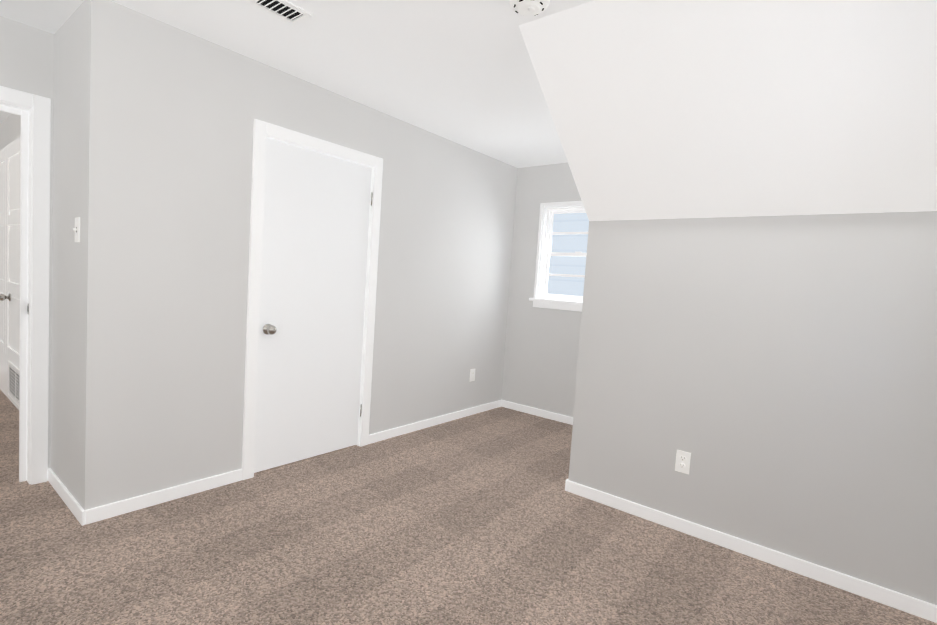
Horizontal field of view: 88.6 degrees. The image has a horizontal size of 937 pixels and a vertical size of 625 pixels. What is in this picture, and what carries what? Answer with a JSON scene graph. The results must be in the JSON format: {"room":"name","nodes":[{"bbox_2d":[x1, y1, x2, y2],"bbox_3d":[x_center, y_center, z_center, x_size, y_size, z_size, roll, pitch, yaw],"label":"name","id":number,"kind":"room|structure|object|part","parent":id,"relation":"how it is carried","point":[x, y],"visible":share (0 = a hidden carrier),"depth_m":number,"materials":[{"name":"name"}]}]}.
{"room":"empty bedroom","nodes":[
{"label":"empty bedroom","id":0,"kind":"room"},
{"bbox_2d":[0,114,20,149],"bbox_3d":[-3.517,-0.429,3.874,3.300,2.420,0.120,7,5,39],"label":"wall","id":1,"kind":"structure","parent":0,"point":[10,127],"depth_m":4.11,"materials":[{"name":"paint"}]},
{"bbox_2d":[0,16,53,467],"bbox_3d":[-2.999,-0.260,1.799,0.120,2.420,2.190,7,5,39],"label":"wall","id":2,"kind":"structure","parent":0,"point":[26,58],"depth_m":2.49,"materials":[{"name":"paint"}]},
{"bbox_2d":[0,86,50,484],"bbox_3d":[-2.606,-0.097,2.313,0.152,2.080,0.870,7,5,39],"label":"door frame","id":3,"kind":"structure","parent":2,"relation":"attached to","point":[33,111],"depth_m":2.57,"materials":[{"name":"paint"}]},
{"bbox_2d":[51,0,123,510],"bbox_3d":[-2.012,-0.240,2.489,0.800,2.420,0.120,7,5,39],"label":"wall","id":4,"kind":"structure","parent":0,"point":[88,60],"depth_m":2.27,"materials":[{"name":"paint"}]},
{"bbox_2d":[48,468,78,516],"bbox_3d":[-2.090,0.935,2.482,0.660,0.070,0.013,7,5,39],"label":"baseboard","id":5,"kind":"structure","parent":4,"relation":"attached to","point":[59,487],"depth_m":2.48,"materials":[{"name":"paint"}]},
{"bbox_2d":[73,217,79,241],"bbox_3d":[-1.865,-0.393,2.280,0.070,0.115,0.019,7,5,39],"label":"light switch","id":6,"kind":"object","parent":4,"relation":"attached to","point":[77,229],"visible":1,"depth_m":2.27,"materials":[{"name":"white plastic"}]},
{"bbox_2d":[0,0,592,167],"bbox_3d":[-1.516,-1.509,2.882,7.750,0.120,6.000,7,5,39],"label":"ceiling","id":7,"kind":"structure","parent":0,"point":[462,72],"depth_m":2.51,"materials":[{"name":"paint"}]},
{"bbox_2d":[243,0,312,25],"bbox_3d":[-0.899,-1.350,2.056,0.155,0.009,0.430,7,5,39],"label":"ceiling vent","id":8,"kind":"object","parent":7,"relation":"in","point":[288,12],"visible":1,"depth_m":2.15,"materials":[{"name":"white metal"}]},
{"bbox_2d":[509,0,549,15],"bbox_3d":[0.245,-1.246,1.946,0.162,0.054,0.162,7,5,39],"label":"smoke detector","id":9,"kind":"object","parent":7,"relation":"attached to","point":[528,7],"visible":1,"depth_m":1.93,"materials":[{"name":"white plastic"}]},
{"bbox_2d":[115,6,517,501],"bbox_3d":[-0.633,-0.228,3.665,0.120,2.420,3.440,7,5,39],"label":"wall","id":10,"kind":"structure","parent":0,"point":[194,107],"depth_m":2.69,"materials":[{"name":"paint"}]},
{"bbox_2d":[76,469,241,525],"bbox_3d":[-1.579,0.964,2.551,0.013,0.070,0.759,7,5,39],"label":"baseboard","id":11,"kind":"structure","parent":10,"relation":"attached to","point":[92,515],"depth_m":2.48,"materials":[{"name":"paint"}]},
{"bbox_2d":[242,119,382,479],"bbox_3d":[-1.034,-0.060,3.190,0.152,2.097,0.945,7,5,39],"label":"door frame","id":12,"kind":"structure","parent":10,"relation":"attached to","point":[263,130],"depth_m":2.86,"materials":[{"name":"paint"}]},
{"bbox_2d":[254,138,372,472],"bbox_3d":[-1.008,-0.025,3.176,0.173,2.003,0.795,7,5,39],"label":"closet door","id":13,"kind":"structure","parent":10,"relation":"in","point":[314,254],"depth_m":3.12,"materials":[{"name":"paint"}]},
{"bbox_3d":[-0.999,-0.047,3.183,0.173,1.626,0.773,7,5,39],"label":"knob","id":14,"kind":"part","parent":13,"relation":"part of","materials":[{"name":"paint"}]},
{"bbox_2d":[368,400,503,443],"bbox_3d":[-0.204,0.941,4.265,0.013,0.070,1.751,7,5,39],"label":"baseboard","id":15,"kind":"structure","parent":10,"relation":"attached to","point":[405,429],"depth_m":4.11,"materials":[{"name":"paint"}]},
{"bbox_2d":[470,369,474,380],"bbox_3d":[0.039,0.589,4.521,0.008,0.115,0.070,7,5,39],"label":"outlet","id":16,"kind":"object","parent":10,"relation":"attached to","point":[472,374],"visible":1,"depth_m":4.52,"materials":[{"name":"white plastic"}]},
{"bbox_2d":[0,390,936,624],"bbox_3d":[-1.680,1.010,3.046,7.750,0.100,6.000,7,5,39],"label":"floor","id":17,"kind":"structure","parent":0,"point":[483,518],"depth_m":2.19,"materials":[{"name":"carpet"}]},
{"bbox_2d":[0,148,3,392],"bbox_3d":[-4.229,-0.370,4.343,0.780,2.150,0.039,7,5,39],"label":"door","id":18,"kind":"structure","parent":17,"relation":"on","point":[2,150],"depth_m":4.21,"materials":[{"name":"wood"}]},
{"bbox_2d":[4,137,19,409],"bbox_3d":[-3.623,-0.299,3.857,0.780,2.150,0.039,7,5,39],"label":"door","id":19,"kind":"structure","parent":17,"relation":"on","point":[10,252],"depth_m":3.92,"materials":[{"name":"wood"}]},
{"bbox_3d":[-3.792,-0.124,3.926,0.066,0.066,0.068,7,5,39],"label":"knob","id":20,"kind":"part","parent":19,"relation":"part of","materials":[{"name":"metal"}]},
{"bbox_2d":[8,361,19,405],"bbox_3d":[-3.667,0.585,3.889,0.635,0.290,0.007,7,5,39],"label":"air vent grille","id":21,"kind":"object","parent":19,"relation":"attached to","point":[13,381],"visible":0.62,"depth_m":3.94,"materials":[{"name":"white metal"}]},
{"bbox_2d":[502,162,581,416],"bbox_3d":[1.431,-0.124,4.138,4.160,2.420,0.120,7,5,39],"label":"wall","id":22,"kind":"structure","parent":0,"point":[541,357],"depth_m":4.68,"materials":[{"name":"paint"}]},
{"bbox_2d":[504,400,572,424],"bbox_3d":[0.914,1.000,4.483,1.410,0.070,0.013,7,5,39],"label":"baseboard","id":23,"kind":"structure","parent":22,"relation":"attached to","point":[522,408],"depth_m":4.66,"materials":[{"name":"paint"}]},
{"bbox_2d":[529,201,583,311],"bbox_3d":[0.987,-0.517,4.425,0.850,1.001,0.130,7,5,39],"label":"window frame","id":24,"kind":"structure","parent":22,"relation":"attached to","point":[558,304],"depth_m":4.62,"materials":[{"name":"paint"}]},
{"bbox_2d":[541,207,587,301],"bbox_3d":[1.032,-0.540,4.478,0.712,0.870,0.060,7,5,39],"label":"window","id":25,"kind":"structure","parent":22,"relation":"in","point":[550,233],"depth_m":4.62,"materials":[{"name":"white plastic"}]},
{"bbox_2d":[519,0,936,220],"bbox_3d":[1.163,-0.838,1.972,1.770,0.750,0.880,7,5,39],"label":"ceiling","id":26,"kind":"structure","parent":0,"point":[667,109],"depth_m":1.98,"materials":[{"name":"paint"}]},
{"bbox_2d":[568,211,936,604],"bbox_3d":[1.807,-0.018,2.895,1.770,2.420,1.350,7,5,39],"label":"wall","id":27,"kind":"structure","parent":0,"point":[775,377],"depth_m":2.30,"materials":[{"name":"paint"}]},
{"bbox_2d":[675,450,690,473],"bbox_3d":[1.145,0.799,2.566,0.070,0.115,0.008,7,5,39],"label":"outlet","id":28,"kind":"object","parent":27,"relation":"attached to","point":[682,464],"visible":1,"depth_m":2.56,"materials":[{"name":"white plastic"}]},
{"bbox_2d":[565,479,936,622],"bbox_3d":[1.287,1.157,2.454,1.753,0.070,0.013,7,5,39],"label":"baseboard","id":29,"kind":"structure","parent":27,"relation":"attached to","point":[895,599],"depth_m":2.31,"materials":[{"name":"paint"}]},
{"label":"outside","id":30,"kind":"structure","parent":0,"visible":0},
{"bbox_2d":[547,213,588,295],"bbox_3d":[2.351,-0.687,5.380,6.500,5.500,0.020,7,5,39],"label":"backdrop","id":31,"kind":"structure","parent":30,"point":[571,260],"depth_m":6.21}
]}

